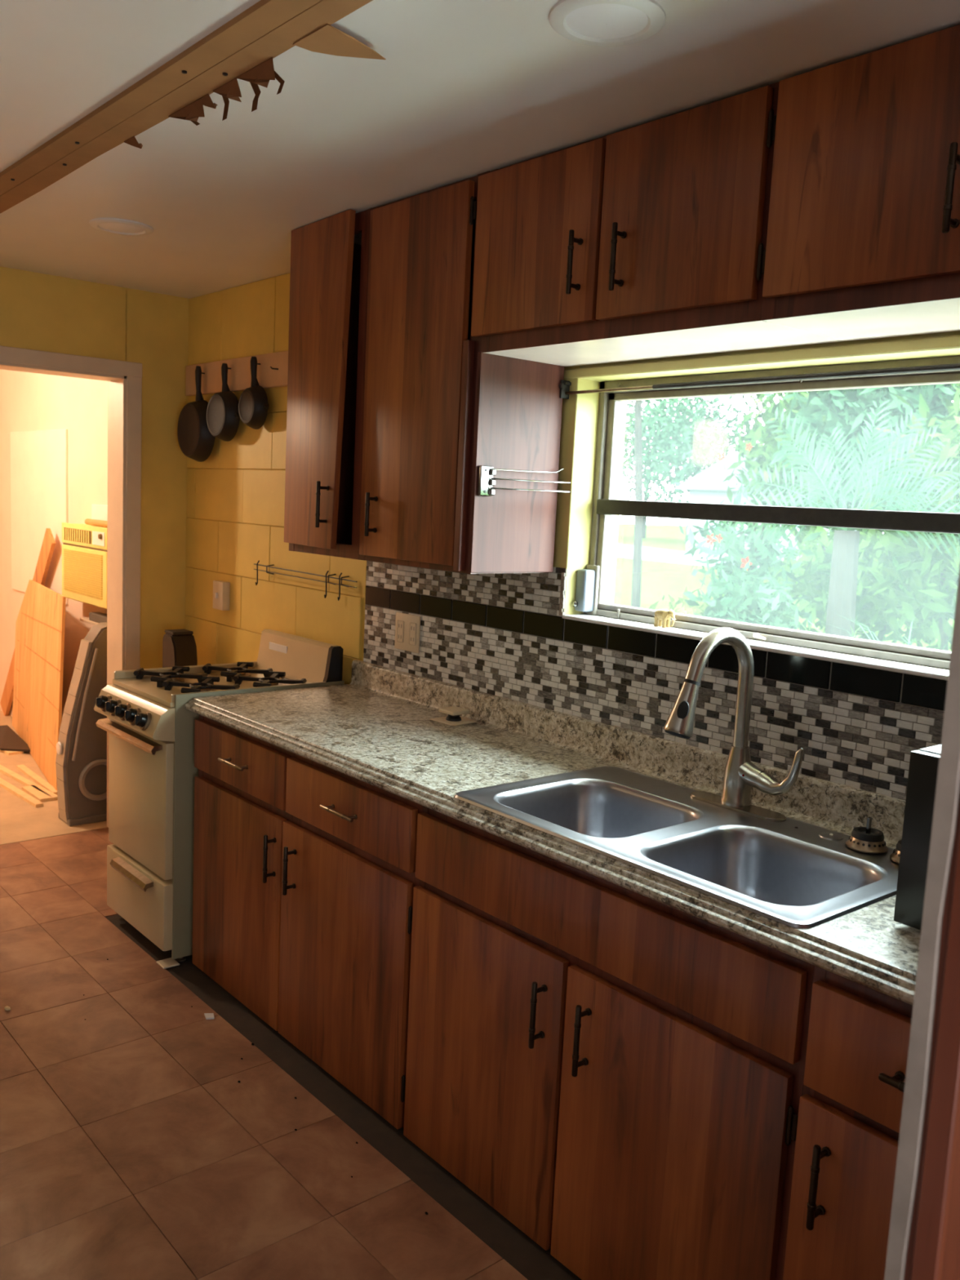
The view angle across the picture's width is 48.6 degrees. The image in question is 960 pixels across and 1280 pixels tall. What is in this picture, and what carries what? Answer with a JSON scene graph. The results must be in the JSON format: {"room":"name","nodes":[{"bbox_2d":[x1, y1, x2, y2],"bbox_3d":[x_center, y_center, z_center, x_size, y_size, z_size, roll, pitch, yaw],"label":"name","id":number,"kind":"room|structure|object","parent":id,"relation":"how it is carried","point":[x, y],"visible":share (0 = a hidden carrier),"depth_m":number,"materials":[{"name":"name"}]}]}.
{"room":"kitchen","nodes":[
{"label":"kitchen","id":0,"kind":"room"},
{"bbox_2d":[0,368,107,720],"bbox_3d":[-2.354,-0.577,6.132,0.140,2.400,3.270,-4,10,-40],"label":"wall","id":1,"kind":"structure","parent":0,"point":[29,401],"depth_m":6.05,"materials":[{"name":"beige paint"}]},
{"bbox_2d":[10,428,68,604],"bbox_3d":[-2.628,-0.747,6.326,0.016,0.980,0.980,-4,10,-40],"label":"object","id":2,"kind":"object","parent":1,"relation":"attached to","point":[38,458],"visible":0.94,"depth_m":6.30,"materials":[{"name":"paint"}]},
{"bbox_2d":[62,522,107,608],"bbox_3d":[-2.019,-0.395,5.547,0.129,0.402,0.642,-4,10,-40],"label":"air conditioner","id":3,"kind":"object","parent":1,"relation":"attached to","point":[84,546],"visible":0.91,"depth_m":5.49,"materials":[{"name":"plastic"}]},
{"bbox_2d":[63,527,91,544],"bbox_3d":[-2.105,-0.546,5.560,0.010,0.066,0.400,-4,10,-40],"label":"vent","id":4,"kind":"object","parent":3,"relation":"attached to","point":[72,535],"depth_m":5.55,"materials":[{"name":"plastic"}]},
{"bbox_2d":[84,518,107,527],"bbox_3d":[-1.940,-0.597,5.440,0.032,0.032,0.360,-4,10,-40],"label":"roll","id":5,"kind":"object","parent":3,"relation":"on","point":[88,522],"visible":0.66,"depth_m":5.45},
{"bbox_2d":[91,504,107,520],"bbox_3d":[-1.914,-0.638,5.475,0.020,0.108,0.410,-4,10,-40],"label":"panel","id":6,"kind":"object","parent":3,"relation":"on","point":[99,512],"visible":0.28,"depth_m":5.53,"materials":[{"name":"plastic"}]},
{"bbox_2d":[80,617,98,625],"bbox_3d":[-1.927,-0.042,5.494,0.078,0.085,0.560,-4,10,-40],"label":"wall shelf","id":7,"kind":"object","parent":1,"relation":"attached to","point":[84,620],"visible":0.19,"depth_m":5.59,"materials":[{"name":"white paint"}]},
{"bbox_2d":[88,612,106,622],"bbox_3d":[-1.907,-0.102,5.460,0.060,0.042,0.380,-4,10,-40],"label":"tray","id":8,"kind":"object","parent":7,"relation":"on","point":[99,617],"visible":0.47,"depth_m":5.51,"materials":[{"name":"plastic"}]},
{"bbox_2d":[0,266,189,668],"bbox_3d":[-2.485,-0.247,3.806,3.030,2.333,0.150,-4,10,-40],"label":"wall","id":9,"kind":"structure","parent":0,"point":[42,312],"depth_m":4.51,"materials":[{"name":"yellow paint"}]},
{"bbox_2d":[0,345,142,827],"bbox_3d":[-1.903,-0.136,4.319,1.014,2.036,0.180,-4,10,-40],"label":"door frame","id":10,"kind":"structure","parent":9,"relation":"in","point":[124,379],"depth_m":4.51,"materials":[{"name":"white paint"}]},
{"bbox_2d":[0,710,581,1279],"bbox_3d":[-1.642,1.121,2.963,3.300,0.080,9.400,-4,10,-40],"label":"floor","id":11,"kind":"structure","parent":0,"point":[132,1146],"depth_m":2.54,"materials":[{"name":"tile"}]},
{"bbox_2d":[4,1005,10,1010],"bbox_3d":[-1.373,1.071,3.092,0.024,0.012,0.012,7,8,27],"label":"seed","id":12,"kind":"object","parent":11,"relation":"on","point":[6,1008],"visible":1,"depth_m":3.09,"materials":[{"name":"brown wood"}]},
{"bbox_2d":[0,750,23,755],"bbox_3d":[-2.796,0.601,6.167,0.160,0.015,0.550,-4,10,-40],"label":"block","id":13,"kind":"object","parent":11,"relation":"on","point":[8,753],"visible":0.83,"depth_m":5.97,"materials":[{"name":"brown wood"}]},
{"bbox_2d":[0,724,30,751],"bbox_3d":[-2.772,0.569,6.182,0.180,0.047,0.650,-4,10,-40],"label":"panel","id":14,"kind":"object","parent":13,"relation":"on","point":[10,740],"visible":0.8,"depth_m":6.11,"materials":[{"name":"brown wood"}]},
{"bbox_2d":[0,777,43,807],"bbox_3d":[-2.329,0.737,5.286,0.036,0.016,0.717,-4,10,-44],"label":"wood strip","id":15,"kind":"object","parent":11,"relation":"on","point":[5,784],"visible":1,"depth_m":5.18,"materials":[{"name":"brown wood"}]},
{"bbox_2d":[0,528,55,715],"bbox_3d":[-2.769,-0.065,6.487,0.026,1.274,1.142,-3,9,-38],"label":"plank","id":16,"kind":"object","parent":11,"relation":"on","point":[48,544],"visible":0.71,"depth_m":6.17,"materials":[{"name":"brown wood"}]},
{"bbox_2d":[0,764,57,800],"bbox_3d":[-2.366,0.712,5.465,0.036,0.016,0.893,-5,10,-45],"label":"wood strip","id":17,"kind":"object","parent":11,"relation":"on","point":[3,770],"visible":0.78,"depth_m":5.42,"materials":[{"name":"brown wood"}]},
{"bbox_2d":[16,764,57,795],"bbox_3d":[-2.273,0.717,5.466,0.036,0.016,0.610,-3,10,-39],"label":"wood strip","id":18,"kind":"object","parent":11,"relation":"on","point":[27,771],"visible":0.86,"depth_m":5.47,"materials":[{"name":"brown wood"}]},
{"bbox_2d":[22,785,52,802],"bbox_3d":[-2.173,0.753,5.220,0.060,0.016,0.260,-4,10,-41],"label":"wood strip","id":19,"kind":"object","parent":11,"relation":"on","point":[36,793],"visible":0.93,"depth_m":5.20,"materials":[{"name":"brown wood"}]},
{"bbox_2d":[12,579,66,790],"bbox_3d":[-2.453,0.173,5.902,0.071,0.964,1.618,-2,9,-31],"label":"plywood sheet","id":20,"kind":"object","parent":11,"relation":"on","point":[38,668],"visible":0.92,"depth_m":5.75,"materials":[{"name":"orange wood"}]},
{"bbox_2d":[55,622,106,826],"bbox_3d":[-1.739,0.374,4.870,0.379,0.900,0.150,-4,10,-40],"label":"panel","id":21,"kind":"object","parent":11,"relation":"on","point":[81,762],"visible":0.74,"depth_m":4.78,"materials":[{"name":"grey plastic"}]},
{"bbox_2d":[78,759,106,800],"bbox_3d":[-1.727,0.636,4.835,0.190,0.190,0.016,-4,10,-40],"label":"vent","id":22,"kind":"object","parent":21,"relation":"attached to","point":[92,773],"depth_m":4.82,"materials":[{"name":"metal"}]},
{"bbox_2d":[162,629,197,667],"bbox_3d":[-1.270,0.426,4.490,0.100,0.938,0.130,-4,10,-40],"label":"bin","id":23,"kind":"object","parent":11,"relation":"on","point":[179,646],"visible":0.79,"depth_m":4.40,"materials":[{"name":"brown plastic"}]},
{"bbox_2d":[204,1013,213,1019],"bbox_3d":[-0.791,1.099,3.110,0.026,0.005,0.033,0,8,-19],"label":"chip","id":24,"kind":"object","parent":11,"relation":"on","point":[208,1015],"visible":1,"depth_m":3.11,"materials":[{"name":"white plastic"}]},
{"bbox_2d":[93,629,344,968],"bbox_3d":[-0.925,0.506,3.723,0.718,1.010,0.513,-4,10,-40],"label":"gas stove","id":25,"kind":"object","parent":11,"relation":"on","point":[152,771],"visible":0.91,"depth_m":3.50,"materials":[{"name":"beige metal"}]},
{"bbox_2d":[112,663,318,707],"bbox_3d":[-0.913,0.148,3.676,0.542,0.041,0.474,-4,10,-40],"label":"cooktop","id":26,"kind":"object","parent":25,"relation":"in","point":[173,686],"depth_m":3.66,"materials":[{"name":"white metal"}]},
{"bbox_2d":[83,959,427,1214],"bbox_3d":[-0.677,1.138,2.857,1.596,0.005,0.264,9,9,39],"label":"crumbs","id":27,"kind":"object","parent":11,"relation":"on","point":[252,1044],"visible":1,"depth_m":2.74,"materials":[{"name":"grey plant"}]},
{"bbox_2d":[191,714,422,1128],"bbox_3d":[-0.337,0.694,3.119,0.610,0.826,1.162,-4,10,-40],"label":"base cabinet","id":28,"kind":"object","parent":11,"relation":"on","point":[304,879],"visible":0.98,"depth_m":2.84,"materials":[{"name":"laminate"}]},
{"bbox_2d":[184,659,920,1005],"bbox_3d":[0.164,0.313,2.535,0.622,0.128,2.635,-4,10,-40],"label":"countertop","id":29,"kind":"structure","parent":28,"relation":"on","point":[376,729],"depth_m":2.63,"materials":[{"name":"stone"}]},
{"bbox_2d":[429,706,476,726],"bbox_3d":[-0.078,0.224,3.173,0.104,0.038,0.104,-4,10,-43],"label":"stopper","id":30,"kind":"object","parent":29,"relation":"on","point":[453,718],"depth_m":3.15,"materials":[{"name":"plastic"}]},
{"bbox_2d":[454,765,899,928],"bbox_3d":[0.418,0.474,2.213,0.524,0.184,0.904,-4,10,-40],"label":"double sink","id":31,"kind":"object","parent":29,"relation":"in","point":[793,873],"visible":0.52,"depth_m":2.20,"materials":[{"name":"metal"}]},
{"bbox_2d":[845,817,888,853],"bbox_3d":[0.773,0.384,2.119,0.081,0.064,0.081,-4,10,-40],"label":"strainer","id":32,"kind":"object","parent":31,"relation":"on","point":[867,839],"visible":1,"depth_m":2.10,"materials":[{"name":"metal"}]},
{"bbox_2d":[845,835,888,853],"bbox_3d":[0.772,0.404,2.122,0.081,0.024,0.081,-4,10,-40],"label":"basket","id":33,"kind":"object","parent":32,"relation":"on","point":[873,844],"depth_m":2.09,"materials":[{"name":"metal"}]},
{"bbox_2d":[889,840,902,863],"bbox_3d":[0.834,0.397,2.047,0.081,0.064,0.081,-4,10,-40],"label":"strainer","id":34,"kind":"object","parent":31,"relation":"on","point":[895,856],"visible":0.27,"depth_m":2.04,"materials":[{"name":"metal"}]},
{"bbox_2d":[889,848,900,863],"bbox_3d":[0.833,0.416,2.050,0.081,0.024,0.081,-4,10,-40],"label":"basket","id":35,"kind":"object","parent":34,"relation":"on","point":[895,856],"depth_m":2.04,"materials":[{"name":"metal"}]},
{"bbox_2d":[662,626,804,822],"bbox_3d":[0.516,0.179,2.265,0.281,0.408,0.287,-4,10,-40],"label":"faucet","id":36,"kind":"object","parent":29,"relation":"on","point":[740,775],"visible":1,"depth_m":2.31,"materials":[{"name":"silver metal"}]},
{"bbox_2d":[893,744,940,929],"bbox_3d":[0.895,0.337,1.669,0.275,0.295,0.350,-4,10,-40],"label":"microwave","id":37,"kind":"object","parent":29,"relation":"on","point":[923,762],"visible":0.62,"depth_m":1.69,"materials":[{"name":"black plastic"}]},
{"bbox_2d":[403,805,814,1279],"bbox_3d":[0.370,0.836,2.292,0.610,0.826,1.031,-4,10,-40],"label":"base cabinet","id":38,"kind":"object","parent":11,"relation":"on","point":[616,1072],"visible":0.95,"depth_m":2.04,"materials":[{"name":"laminate"}]},
{"bbox_2d":[782,965,913,1279],"bbox_3d":[0.838,0.929,1.746,0.610,0.826,0.418,-4,10,-40],"label":"base cabinet","id":39,"kind":"object","parent":11,"relation":"on","point":[851,1103],"visible":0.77,"depth_m":1.64,"materials":[{"name":"laminate"}]},
{"bbox_2d":[0,0,959,298],"bbox_3d":[-0.433,-1.071,1.452,3.200,0.100,6.130,-4,10,-40],"label":"ceiling","id":40,"kind":"structure","parent":0,"point":[462,90],"depth_m":2.18,"materials":[{"name":"white paint"}]},
{"bbox_2d":[88,217,153,235],"bbox_3d":[-1.124,-1.294,3.338,0.192,0.010,0.192,-4,10,-40],"label":"recessed light","id":41,"kind":"object","parent":40,"relation":"in","point":[111,225],"visible":1,"depth_m":3.31,"materials":[{"name":"white plastic"}]},
{"bbox_2d":[0,0,386,213],"bbox_3d":[-0.100,-0.996,1.650,0.257,0.068,5.980,-4,10,-40],"label":"beam","id":42,"kind":"structure","parent":40,"relation":"attached to","point":[245,47],"depth_m":2.07,"materials":[{"name":"brown wood"}]},
{"bbox_2d":[548,0,665,46],"bbox_3d":[0.210,-1.024,1.761,0.192,0.010,0.192,-4,10,-40],"label":"recessed light","id":43,"kind":"object","parent":40,"relation":"in","point":[601,23],"visible":1,"depth_m":1.75,"materials":[{"name":"white plastic"}]},
{"bbox_2d":[185,272,959,684],"bbox_3d":[0.648,0.063,2.578,0.204,2.333,6.140,-4,10,-40],"label":"wall","id":44,"kind":"structure","parent":0,"point":[235,507],"depth_m":4.05,"materials":[{"name":"yellow paint"}]},
{"bbox_2d":[213,580,230,610],"bbox_3d":[-1.079,-0.185,4.416,0.044,0.117,0.090,-4,10,-40],"label":"switch plate","id":45,"kind":"object","parent":44,"relation":"attached to","point":[221,589],"visible":1,"depth_m":4.39,"materials":[{"name":"plastic"}]},
{"bbox_2d":[185,350,288,395],"bbox_3d":[-0.827,-1.025,4.050,0.053,0.126,1.380,-4,10,-40],"label":"board","id":46,"kind":"object","parent":44,"relation":"attached to","point":[273,367],"visible":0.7,"depth_m":4.20,"materials":[{"name":"wood"}]},
{"bbox_2d":[177,365,215,462],"bbox_3d":[-1.182,-0.941,4.431,0.070,0.391,0.274,-4,10,-40],"label":"skillet","id":47,"kind":"object","parent":46,"relation":"hanging from","point":[196,442],"visible":0.88,"depth_m":4.40,"materials":[{"name":"black metal"}]},
{"bbox_2d":[206,363,239,441],"bbox_3d":[-1.027,-0.950,4.250,0.065,0.305,0.218,-4,10,-40],"label":"skillet","id":48,"kind":"object","parent":46,"relation":"hanging from","point":[223,418],"visible":0.96,"depth_m":4.22,"materials":[{"name":"black metal"}]},
{"bbox_2d":[238,356,269,429],"bbox_3d":[-0.868,-0.945,4.068,0.058,0.271,0.184,-4,10,-40],"label":"skillet","id":49,"kind":"object","parent":46,"relation":"hanging from","point":[253,406],"visible":1,"depth_m":4.04,"materials":[{"name":"black metal"}]},
{"bbox_2d":[253,560,357,600],"bbox_3d":[-0.648,-0.220,3.902,0.049,0.098,0.720,-4,10,-40],"label":"hook rail","id":50,"kind":"object","parent":44,"relation":"attached to","point":[340,584],"visible":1,"depth_m":3.79,"materials":[{"name":"metal"}]},
{"bbox_2d":[284,170,564,573],"bbox_3d":[-0.217,-0.722,3.074,0.406,0.988,0.919,-4,10,-40],"label":"upper cabinet","id":51,"kind":"object","parent":44,"relation":"attached to","point":[394,411],"visible":0.99,"depth_m":2.87,"materials":[{"name":"laminate"}]},
{"bbox_2d":[477,465,570,496],"bbox_3d":[0.149,-0.416,2.808,0.379,0.085,0.032,-4,10,-40],"label":"towel rack","id":52,"kind":"object","parent":51,"relation":"attached to","point":[486,473],"visible":1,"depth_m":2.71,"materials":[{"name":"silver metal"}]},
{"bbox_2d":[363,560,947,800],"bbox_3d":[0.435,0.061,2.679,0.014,0.432,2.566,-4,10,-40],"label":"tile backsplash","id":53,"kind":"structure","parent":44,"relation":"attached to","point":[505,635],"depth_m":2.72,"materials":[{"name":"grey tile"}]},
{"bbox_2d":[394,612,420,653],"bbox_3d":[-0.236,-0.024,3.455,0.009,0.120,0.132,-4,10,-40],"label":"outlet plate","id":54,"kind":"object","parent":53,"relation":"attached to","point":[407,627],"visible":1,"depth_m":3.45,"materials":[{"name":"plastic"}]},
{"bbox_2d":[396,619,404,642],"bbox_3d":[-0.260,-0.028,3.479,0.003,0.072,0.034,-4,10,-40],"label":"socket","id":55,"kind":"object","parent":54,"relation":"attached to","point":[400,623],"depth_m":3.48,"materials":[{"name":"plastic"}]},
{"bbox_2d":[408,622,416,645],"bbox_3d":[-0.216,-0.020,3.428,0.003,0.072,0.034,-4,10,-40],"label":"socket","id":56,"kind":"object","parent":54,"relation":"attached to","point":[412,625],"depth_m":3.43,"materials":[{"name":"plastic"}]},
{"bbox_2d":[471,81,844,366],"bbox_3d":[0.369,-0.884,2.400,0.355,0.432,0.857,-4,10,-40],"label":"upper cabinet","id":57,"kind":"object","parent":44,"relation":"attached to","point":[646,241],"visible":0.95,"depth_m":2.25,"materials":[{"name":"laminate"}]},
{"bbox_2d":[559,363,959,399],"bbox_3d":[0.738,-0.568,2.251,0.038,0.047,1.594,-4,10,-40],"label":"curtain rod","id":58,"kind":"object","parent":44,"relation":"attached to","point":[564,387],"visible":1,"depth_m":2.35,"materials":[{"name":"metal"}]},
{"bbox_2d":[562,355,959,680],"bbox_3d":[0.704,-0.300,2.445,0.156,0.643,1.260,-4,10,-40],"label":"window","id":59,"kind":"structure","parent":44,"relation":"in","point":[887,656],"depth_m":2.50,"materials":[{"name":"white plastic"}]},
{"bbox_2d":[572,564,599,614],"bbox_3d":[0.288,-0.138,2.919,0.062,0.135,0.045,-4,10,-40],"label":"box","id":60,"kind":"object","parent":59,"relation":"attached to","point":[588,579],"visible":1,"depth_m":2.91,"materials":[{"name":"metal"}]},
{"bbox_2d":[653,608,676,627],"bbox_3d":[0.473,-0.056,2.715,0.034,0.048,0.066,-4,10,-40],"label":"elephant figurine","id":61,"kind":"object","parent":59,"relation":"on","point":[662,617],"visible":1,"depth_m":2.71,"materials":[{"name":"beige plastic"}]},
{"bbox_2d":[761,24,959,341],"bbox_3d":[0.904,-0.777,1.775,0.355,0.432,0.817,-4,10,-40],"label":"upper cabinet","id":62,"kind":"object","parent":44,"relation":"attached to","point":[863,240],"visible":1,"depth_m":1.85,"materials":[{"name":"laminate"}]},
{"bbox_2d":[884,567,959,1279],"bbox_3d":[0.795,0.372,1.268,1.060,2.048,0.044,-4,10,-40],"label":"door frame","id":63,"kind":"structure","parent":44,"relation":"in","point":[924,1238],"depth_m":0.92,"materials":[{"name":"white paint"}]},
{"label":"outside","id":64,"kind":"structure","parent":0,"visible":0},
{"bbox_2d":[616,543,759,568],"bbox_3d":[3.680,-5.394,56.978,17.963,0.020,40.232,-3,9,-37],"label":"driveway","id":65,"kind":"structure","parent":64,"point":[624,551],"depth_m":42.85,"materials":[{"name":"white concrete"}]},
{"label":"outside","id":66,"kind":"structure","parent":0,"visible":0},
{"bbox_2d":[613,523,954,651],"bbox_3d":[27.554,-5.031,63.538,119.650,0.100,120.000,-4,10,-40],"label":"ground","id":67,"kind":"structure","parent":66,"point":[659,579],"depth_m":29.93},
{"bbox_2d":[631,400,643,607],"bbox_3d":[1.316,-1.559,9.367,2.016,4.466,1.691,6,8,22],"label":"slim tree","id":68,"kind":"object","parent":67,"relation":"on","point":[637,539],"visible":0.03,"depth_m":9.21,"materials":[{"name":"grey plant"}]},
{"bbox_2d":[619,396,727,538],"bbox_3d":[10.886,-11.992,67.010,8.698,11.211,10.543,-4,10,-40],"label":"tree","id":69,"kind":"object","parent":67,"relation":"on","point":[628,406],"visible":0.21,"depth_m":66.44,"materials":[{"name":"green plant"}]},
{"bbox_2d":[640,586,719,617],"bbox_3d":[2.021,0.119,9.508,0.900,1.190,1.152,-4,10,-40],"label":"shrub","id":70,"kind":"object","parent":67,"relation":"on","point":[673,603],"visible":0.04,"depth_m":9.48,"materials":[{"name":"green plant"}]},
{"bbox_2d":[624,394,764,543],"bbox_3d":[11.499,-10.633,61.092,8.218,10.133,9.443,-4,10,-40],"label":"tree","id":71,"kind":"object","parent":67,"relation":"on","point":[685,431],"visible":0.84,"depth_m":60.05,"materials":[{"name":"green plant"}]},
{"bbox_2d":[682,559,815,631],"bbox_3d":[2.054,0.123,8.313,1.114,1.498,0.810,7,9,30],"label":"shrub","id":72,"kind":"object","parent":67,"relation":"on","point":[750,602],"visible":0.62,"depth_m":8.11,"materials":[{"name":"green plant"}]},
{"bbox_2d":[678,443,822,595],"bbox_3d":[2.219,-0.393,8.791,1.324,2.400,0.773,9,10,40],"label":"flowering shrub","id":73,"kind":"object","parent":67,"relation":"on","point":[742,556],"visible":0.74,"depth_m":8.66,"materials":[{"name":"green plant"}]},
{"bbox_2d":[706,533,715,545],"bbox_3d":[1.883,-0.815,8.642,0.017,0.105,0.100,-4,10,-40],"label":"flower","id":74,"kind":"object","parent":73,"relation":"on","point":[708,536],"depth_m":8.65,"materials":[{"name":"red plant"}]},
{"bbox_2d":[715,533,722,542],"bbox_3d":[1.938,-0.824,8.610,0.013,0.076,0.072,-4,10,-40],"label":"flower","id":75,"kind":"object","parent":73,"relation":"on","point":[720,538],"depth_m":8.61,"materials":[{"name":"red plant"}]},
{"bbox_2d":[717,452,724,462],"bbox_3d":[1.954,-1.476,8.591,0.013,0.076,0.072,-4,10,-40],"label":"flower","id":76,"kind":"object","parent":73,"relation":"on","point":[722,454],"depth_m":8.59,"materials":[{"name":"plant"}]},
{"bbox_2d":[740,556,752,570],"bbox_3d":[2.107,-0.605,8.391,0.019,0.114,0.109,-4,10,-40],"label":"flower","id":77,"kind":"object","parent":73,"relation":"on","point":[742,559],"depth_m":8.41,"materials":[{"name":"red plant"}]},
{"bbox_2d":[746,443,752,451],"bbox_3d":[2.125,-1.522,8.386,0.011,0.067,0.063,-4,10,-40],"label":"flower","id":78,"kind":"object","parent":73,"relation":"on","point":[749,444],"depth_m":8.39,"materials":[{"name":"red plant"}]},
{"bbox_2d":[727,392,790,454],"bbox_3d":[18.156,-10.893,58.527,7.910,11.927,10.220,-4,10,-40],"label":"tree","id":79,"kind":"object","parent":67,"relation":"on","point":[750,396],"visible":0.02,"depth_m":59.71,"materials":[{"name":"green plant"}]},
{"bbox_2d":[675,450,857,560],"bbox_3d":[12.284,-5.625,43.993,4.900,4.650,6.800,-4,10,-40],"label":"house","id":80,"kind":"structure","parent":67,"relation":"on","point":[706,486],"depth_m":44.25,"materials":[{"name":"white paint"}]},
{"bbox_2d":[720,391,852,545],"bbox_3d":[9.579,-5.053,30.206,4.683,6.837,5.831,-4,10,-40],"label":"tree","id":81,"kind":"object","parent":67,"relation":"on","point":[763,454],"visible":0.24,"depth_m":30.22,"materials":[{"name":"green plant"}]},
{"bbox_2d":[711,399,959,637],"bbox_3d":[2.682,-0.406,7.785,0.722,2.724,2.345,-4,10,-40],"label":"palm","id":82,"kind":"object","parent":67,"relation":"on","point":[842,597],"visible":0.76,"depth_m":7.70,"materials":[{"name":"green plant"}]},
{"bbox_2d":[755,501,954,648],"bbox_3d":[3.624,-0.257,9.764,1.529,2.035,2.980,-4,10,-40],"label":"shrub","id":83,"kind":"object","parent":67,"relation":"on","point":[818,566],"visible":0.27,"depth_m":9.68,"materials":[{"name":"green plant"}]},
{"bbox_2d":[763,383,959,545],"bbox_3d":[8.918,-4.442,23.330,5.535,7.359,4.658,9,9,38],"label":"tree","id":84,"kind":"object","parent":67,"relation":"on","point":[848,411],"visible":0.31,"depth_m":22.64,"materials":[{"name":"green plant"}]},
{"bbox_2d":[780,613,949,649],"bbox_3d":[2.538,0.478,7.038,1.689,1.144,0.983,8,9,38],"label":"clump","id":85,"kind":"object","parent":67,"relation":"on","point":[853,635],"visible":0.02,"depth_m":7.35,"materials":[{"name":"green plant"}]},
{"bbox_2d":[778,610,951,649],"bbox_3d":[2.383,0.528,6.189,1.266,1.249,1.943,-4,10,-40],"label":"clump","id":86,"kind":"object","parent":67,"relation":"on","point":[908,640],"visible":0.02,"depth_m":6.50,"materials":[{"name":"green plant"}]},
{"bbox_2d":[856,387,959,650],"bbox_3d":[3.796,-0.501,7.989,1.621,2.978,2.266,-4,10,-40],"label":"tree","id":87,"kind":"object","parent":67,"relation":"on","point":[942,590],"visible":0.56,"depth_m":8.03,"materials":[{"name":"green plant"}]},
{"bbox_2d":[893,383,959,471],"bbox_3d":[9.238,-3.188,16.760,4.063,6.563,5.489,-4,10,-40],"label":"tree","id":88,"kind":"object","parent":67,"relation":"on","point":[923,408],"visible":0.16,"depth_m":17.94,"materials":[{"name":"green plant"}]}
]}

